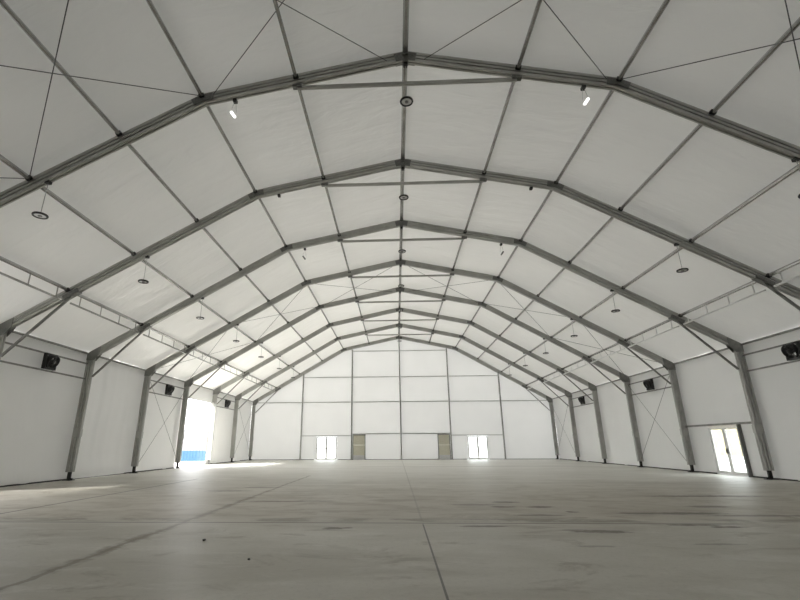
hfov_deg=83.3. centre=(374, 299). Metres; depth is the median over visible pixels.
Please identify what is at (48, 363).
wall fan
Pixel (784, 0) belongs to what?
cable
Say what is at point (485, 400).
wall rail
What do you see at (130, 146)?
purlin
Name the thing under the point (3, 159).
purlin
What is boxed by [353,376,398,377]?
wall rail
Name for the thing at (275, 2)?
roof purlin
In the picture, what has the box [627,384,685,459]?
cable
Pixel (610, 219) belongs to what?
purlin
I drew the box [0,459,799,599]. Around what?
floor
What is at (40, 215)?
lamp
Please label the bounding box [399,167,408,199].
lamp
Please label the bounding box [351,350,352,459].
wall post
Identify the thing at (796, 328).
beam
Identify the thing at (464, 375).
wall rail
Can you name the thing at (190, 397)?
wall rail
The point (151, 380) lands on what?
wall rail
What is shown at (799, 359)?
wall rail
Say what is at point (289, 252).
roof purlin
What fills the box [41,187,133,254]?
purlin
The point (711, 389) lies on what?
wall
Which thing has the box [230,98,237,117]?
lamp
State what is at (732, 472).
door
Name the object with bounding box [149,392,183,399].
wall rail
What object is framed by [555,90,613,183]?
purlin
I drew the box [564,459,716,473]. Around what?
baseboard
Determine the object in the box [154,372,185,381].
beam
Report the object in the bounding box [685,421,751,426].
wall rail
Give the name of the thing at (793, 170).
purlin
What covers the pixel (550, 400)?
arch frame
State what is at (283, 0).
cable
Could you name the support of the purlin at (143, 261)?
attached to the arch frame at (7, 327)
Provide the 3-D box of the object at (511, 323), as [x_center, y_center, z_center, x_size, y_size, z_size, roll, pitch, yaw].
[9.768,2.055,33.050,0.129,0.144,4.707,-1,-18,2]
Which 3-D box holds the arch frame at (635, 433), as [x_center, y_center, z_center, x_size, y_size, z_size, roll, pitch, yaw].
[1.831,4.795,29.936,29.340,11.976,0.340,-1,-18,2]
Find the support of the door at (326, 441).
in the wall at (528, 434)
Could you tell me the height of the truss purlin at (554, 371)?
0.516 m
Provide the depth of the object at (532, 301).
28.20 m
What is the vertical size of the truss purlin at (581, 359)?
0.516 m
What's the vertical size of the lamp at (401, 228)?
1.320 m
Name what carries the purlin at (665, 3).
attached to the arch frame
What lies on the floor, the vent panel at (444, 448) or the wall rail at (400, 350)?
the vent panel at (444, 448)
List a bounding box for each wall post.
[299,374,304,459]
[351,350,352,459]
[398,339,402,459]
[446,348,453,459]
[497,372,505,458]
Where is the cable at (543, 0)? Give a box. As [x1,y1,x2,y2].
[543,0,606,78]
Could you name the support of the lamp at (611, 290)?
hanging from the arch frame at (734, 346)
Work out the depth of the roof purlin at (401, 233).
24.80 m
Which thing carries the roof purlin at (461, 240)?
attached to the arch frame at (734, 346)
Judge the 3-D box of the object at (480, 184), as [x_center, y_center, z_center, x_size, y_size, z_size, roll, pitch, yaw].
[4.287,-4.038,19.503,0.110,0.140,4.707,-1,-18,2]
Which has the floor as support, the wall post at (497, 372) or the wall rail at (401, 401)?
the wall post at (497, 372)
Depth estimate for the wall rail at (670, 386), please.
26.20 m
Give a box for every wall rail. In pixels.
[0,360,84,378]
[5,342,87,363]
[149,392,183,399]
[151,380,184,388]
[188,397,213,403]
[258,402,301,402]
[303,402,350,402]
[303,435,350,435]
[304,377,350,377]
[352,433,399,433]
[353,350,397,351]
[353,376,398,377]
[400,350,444,350]
[401,376,446,376]
[401,401,447,401]
[402,433,449,433]
[449,375,496,376]
[450,400,499,401]
[501,400,547,400]
[629,374,668,384]
[631,386,670,395]
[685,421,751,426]
[743,340,799,355]
[747,359,799,371]
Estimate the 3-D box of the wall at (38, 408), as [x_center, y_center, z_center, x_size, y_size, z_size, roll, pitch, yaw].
[-13.549,3.576,15.390,0.206,5.500,60.140,-1,-18,2]
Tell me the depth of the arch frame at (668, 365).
25.70 m
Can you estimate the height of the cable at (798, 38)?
2.778 m
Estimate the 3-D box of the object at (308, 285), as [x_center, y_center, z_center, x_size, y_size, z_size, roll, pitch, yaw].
[-3.980,-0.324,29.233,0.119,0.144,4.707,-1,-18,2]
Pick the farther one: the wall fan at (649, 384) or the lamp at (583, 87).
the wall fan at (649, 384)
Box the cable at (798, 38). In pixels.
[621,38,799,79]
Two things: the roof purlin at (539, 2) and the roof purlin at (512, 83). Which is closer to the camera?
the roof purlin at (539, 2)
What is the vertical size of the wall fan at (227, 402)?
0.620 m
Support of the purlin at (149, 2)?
attached to the arch frame
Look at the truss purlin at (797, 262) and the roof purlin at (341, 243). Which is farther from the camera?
the roof purlin at (341, 243)
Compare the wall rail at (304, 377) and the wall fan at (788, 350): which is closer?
the wall fan at (788, 350)
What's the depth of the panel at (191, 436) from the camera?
45.24 m
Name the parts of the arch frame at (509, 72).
splice plate, splice plate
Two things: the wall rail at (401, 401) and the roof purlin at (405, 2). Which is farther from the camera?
the wall rail at (401, 401)
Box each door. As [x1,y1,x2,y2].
[315,437,336,459]
[467,436,488,458]
[707,424,752,476]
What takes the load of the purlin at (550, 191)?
attached to the arch frame at (7, 327)
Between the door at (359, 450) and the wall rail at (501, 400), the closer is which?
the door at (359, 450)
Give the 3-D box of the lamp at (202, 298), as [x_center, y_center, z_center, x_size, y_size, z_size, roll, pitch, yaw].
[-8.214,0.379,21.333,0.370,1.050,0.370,-1,-18,2]
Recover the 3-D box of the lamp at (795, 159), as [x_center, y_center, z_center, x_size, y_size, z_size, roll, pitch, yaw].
[10.456,-3.023,10.991,0.370,1.050,0.370,-1,-18,2]
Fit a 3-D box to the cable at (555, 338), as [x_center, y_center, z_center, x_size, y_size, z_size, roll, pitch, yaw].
[13.957,3.019,27.279,0.022,2.708,6.544,14,-23,-38]
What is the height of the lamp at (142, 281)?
1.050 m
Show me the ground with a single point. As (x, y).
(739, 464)
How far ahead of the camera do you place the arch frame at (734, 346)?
20.88 m
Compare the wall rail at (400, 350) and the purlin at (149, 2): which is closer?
the purlin at (149, 2)
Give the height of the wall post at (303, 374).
8.140 m
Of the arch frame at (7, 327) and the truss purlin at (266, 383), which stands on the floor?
the arch frame at (7, 327)
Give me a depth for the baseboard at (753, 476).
17.79 m
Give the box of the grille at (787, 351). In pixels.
[782,346,795,357]
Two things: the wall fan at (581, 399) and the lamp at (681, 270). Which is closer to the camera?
the lamp at (681, 270)
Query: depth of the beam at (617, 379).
31.85 m
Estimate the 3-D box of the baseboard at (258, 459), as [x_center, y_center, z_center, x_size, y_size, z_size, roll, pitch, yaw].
[-8.771,15.286,42.993,6.100,0.055,0.040,-1,-18,2]
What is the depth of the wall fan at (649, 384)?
26.13 m
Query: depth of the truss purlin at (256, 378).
38.26 m
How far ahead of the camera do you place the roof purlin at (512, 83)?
14.37 m
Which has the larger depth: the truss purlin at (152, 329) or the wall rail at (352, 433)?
the wall rail at (352, 433)
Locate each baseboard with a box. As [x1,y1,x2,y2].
[0,467,173,486]
[258,459,313,459]
[337,459,449,459]
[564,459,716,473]
[753,476,799,481]
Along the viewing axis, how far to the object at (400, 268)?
28.92 m
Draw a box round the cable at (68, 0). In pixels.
[28,0,68,180]
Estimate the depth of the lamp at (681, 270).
15.64 m
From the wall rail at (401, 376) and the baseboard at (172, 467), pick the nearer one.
the baseboard at (172, 467)
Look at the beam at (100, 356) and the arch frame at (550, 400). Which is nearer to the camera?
the beam at (100, 356)
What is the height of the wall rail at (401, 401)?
0.075 m
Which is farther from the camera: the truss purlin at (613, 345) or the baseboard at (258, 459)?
the baseboard at (258, 459)
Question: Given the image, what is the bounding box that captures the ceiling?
[0,0,799,400]
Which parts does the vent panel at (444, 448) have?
kick panel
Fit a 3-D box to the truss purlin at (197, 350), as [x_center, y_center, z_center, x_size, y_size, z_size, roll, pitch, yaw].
[-10.601,3.647,28.288,0.122,0.516,4.707,-1,-18,2]
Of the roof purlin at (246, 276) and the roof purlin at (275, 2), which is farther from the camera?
the roof purlin at (246, 276)
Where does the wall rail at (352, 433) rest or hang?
attached to the wall post at (352, 350)
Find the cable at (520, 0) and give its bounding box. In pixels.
[424,0,521,59]
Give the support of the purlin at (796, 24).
attached to the arch frame
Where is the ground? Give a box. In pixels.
[174,446,746,472]
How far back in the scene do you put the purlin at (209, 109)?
14.53 m
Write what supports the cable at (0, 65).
attached to the arch frame at (509, 72)
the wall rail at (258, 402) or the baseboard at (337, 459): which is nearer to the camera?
the baseboard at (337, 459)
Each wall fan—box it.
[41,353,59,370]
[165,384,174,395]
[225,400,230,407]
[578,396,584,404]
[643,379,654,390]
[781,341,799,360]
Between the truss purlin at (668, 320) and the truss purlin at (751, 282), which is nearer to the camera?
the truss purlin at (751, 282)
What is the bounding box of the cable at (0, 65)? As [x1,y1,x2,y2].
[0,65,199,95]
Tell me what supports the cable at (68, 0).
attached to the arch frame
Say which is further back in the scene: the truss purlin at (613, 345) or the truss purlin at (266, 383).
the truss purlin at (266, 383)
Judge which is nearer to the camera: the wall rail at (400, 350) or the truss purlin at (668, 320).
the truss purlin at (668, 320)
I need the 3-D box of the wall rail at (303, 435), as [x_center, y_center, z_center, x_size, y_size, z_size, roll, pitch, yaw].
[-4.642,13.099,43.342,4.730,0.075,0.070,-1,-18,2]
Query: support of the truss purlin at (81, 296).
attached to the arch frame at (7, 327)
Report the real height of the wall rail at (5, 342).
0.060 m
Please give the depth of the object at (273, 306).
29.09 m
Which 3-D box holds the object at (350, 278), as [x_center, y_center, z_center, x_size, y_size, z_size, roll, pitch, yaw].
[-1.375,-0.878,29.282,0.110,0.140,4.707,-1,-18,2]
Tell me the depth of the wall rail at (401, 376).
44.60 m
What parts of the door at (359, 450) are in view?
kick panel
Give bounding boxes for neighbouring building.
[712,425,742,456]
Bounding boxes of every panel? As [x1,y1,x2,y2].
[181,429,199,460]
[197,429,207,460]
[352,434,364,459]
[437,434,450,459]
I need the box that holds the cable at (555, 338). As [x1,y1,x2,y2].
[555,338,655,361]
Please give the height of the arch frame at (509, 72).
11.976 m
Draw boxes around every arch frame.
[0,51,799,207]
[0,158,799,359]
[62,220,778,480]
[131,259,694,472]
[175,287,643,467]
[206,307,608,464]
[230,323,579,461]
[248,336,558,459]
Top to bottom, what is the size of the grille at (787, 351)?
0.480 m
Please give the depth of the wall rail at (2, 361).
17.84 m
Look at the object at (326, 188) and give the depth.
19.61 m
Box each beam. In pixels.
[12,331,88,353]
[99,356,146,370]
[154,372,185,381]
[595,379,619,386]
[628,366,663,377]
[673,347,728,364]
[740,327,799,344]
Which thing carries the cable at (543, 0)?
attached to the arch frame
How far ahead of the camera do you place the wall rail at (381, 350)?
45.66 m
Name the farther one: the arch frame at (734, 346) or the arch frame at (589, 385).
the arch frame at (589, 385)
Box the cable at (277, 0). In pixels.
[277,0,386,60]
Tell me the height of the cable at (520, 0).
0.982 m
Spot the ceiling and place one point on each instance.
(714, 172)
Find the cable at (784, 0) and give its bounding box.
[784,0,799,69]
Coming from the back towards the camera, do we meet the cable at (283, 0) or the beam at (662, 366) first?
the beam at (662, 366)
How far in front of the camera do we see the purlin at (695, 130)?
13.61 m
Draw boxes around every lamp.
[31,180,51,219]
[138,255,149,283]
[196,297,203,319]
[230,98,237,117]
[398,227,405,252]
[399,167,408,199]
[400,62,412,106]
[580,85,589,104]
[610,289,619,312]
[674,243,688,272]
[791,157,799,198]
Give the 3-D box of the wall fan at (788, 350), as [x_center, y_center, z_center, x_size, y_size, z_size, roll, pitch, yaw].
[15.571,1.910,16.780,0.439,0.620,0.620,-1,-18,2]
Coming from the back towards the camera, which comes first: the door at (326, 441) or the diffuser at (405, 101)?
the door at (326, 441)
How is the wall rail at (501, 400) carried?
attached to the arch frame at (550, 400)
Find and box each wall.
[0,333,251,485]
[248,339,559,459]
[553,329,799,480]
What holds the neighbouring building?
on the ground
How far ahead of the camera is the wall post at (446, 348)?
43.57 m
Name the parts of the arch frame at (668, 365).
splice plate, splice plate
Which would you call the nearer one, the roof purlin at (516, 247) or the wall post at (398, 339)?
the roof purlin at (516, 247)
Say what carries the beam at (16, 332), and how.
attached to the arch frame at (7, 327)
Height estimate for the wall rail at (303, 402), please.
0.075 m
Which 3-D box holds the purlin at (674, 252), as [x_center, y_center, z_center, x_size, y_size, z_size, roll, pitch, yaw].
[11.290,-1.297,18.281,0.130,0.144,4.707,-1,-18,2]
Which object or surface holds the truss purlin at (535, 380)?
attached to the arch frame at (568, 394)
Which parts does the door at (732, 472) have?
post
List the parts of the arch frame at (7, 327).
splice plate, splice plate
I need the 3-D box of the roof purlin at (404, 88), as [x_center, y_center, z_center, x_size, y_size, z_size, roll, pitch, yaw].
[0.985,-6.160,15.089,0.150,0.130,4.707,-1,-18,2]
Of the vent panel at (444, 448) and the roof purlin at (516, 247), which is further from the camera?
the vent panel at (444, 448)
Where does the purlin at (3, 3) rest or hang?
attached to the arch frame
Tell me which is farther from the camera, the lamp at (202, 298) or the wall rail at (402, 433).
the wall rail at (402, 433)
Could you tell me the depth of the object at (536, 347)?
32.82 m
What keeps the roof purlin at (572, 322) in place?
attached to the arch frame at (668, 365)
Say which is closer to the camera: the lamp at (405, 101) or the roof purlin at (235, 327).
the lamp at (405, 101)
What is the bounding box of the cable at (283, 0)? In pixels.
[213,0,284,94]
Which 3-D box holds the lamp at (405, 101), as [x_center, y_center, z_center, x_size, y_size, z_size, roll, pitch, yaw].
[0.872,-6.003,12.417,0.370,1.320,0.370,-1,-18,2]
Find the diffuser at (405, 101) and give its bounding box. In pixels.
[402,98,410,104]
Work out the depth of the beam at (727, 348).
22.09 m
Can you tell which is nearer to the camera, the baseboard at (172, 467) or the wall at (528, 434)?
the baseboard at (172, 467)
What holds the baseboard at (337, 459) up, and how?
attached to the wall at (528, 434)
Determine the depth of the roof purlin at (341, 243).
24.60 m
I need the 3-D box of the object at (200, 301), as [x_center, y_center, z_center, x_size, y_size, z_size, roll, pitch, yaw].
[-8.584,0.600,23.908,0.130,0.144,4.707,-1,-18,2]
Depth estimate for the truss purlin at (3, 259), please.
14.71 m
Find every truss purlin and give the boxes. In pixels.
[0,256,67,300]
[70,294,141,332]
[143,328,188,353]
[189,349,220,367]
[221,364,244,377]
[245,374,262,385]
[263,383,276,391]
[526,380,541,389]
[542,371,561,382]
[562,359,587,374]
[589,343,624,362]
[626,319,678,347]
[680,281,765,324]
[768,259,799,286]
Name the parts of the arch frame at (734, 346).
splice plate, splice plate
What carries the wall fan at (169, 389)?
attached to the wall at (38, 408)

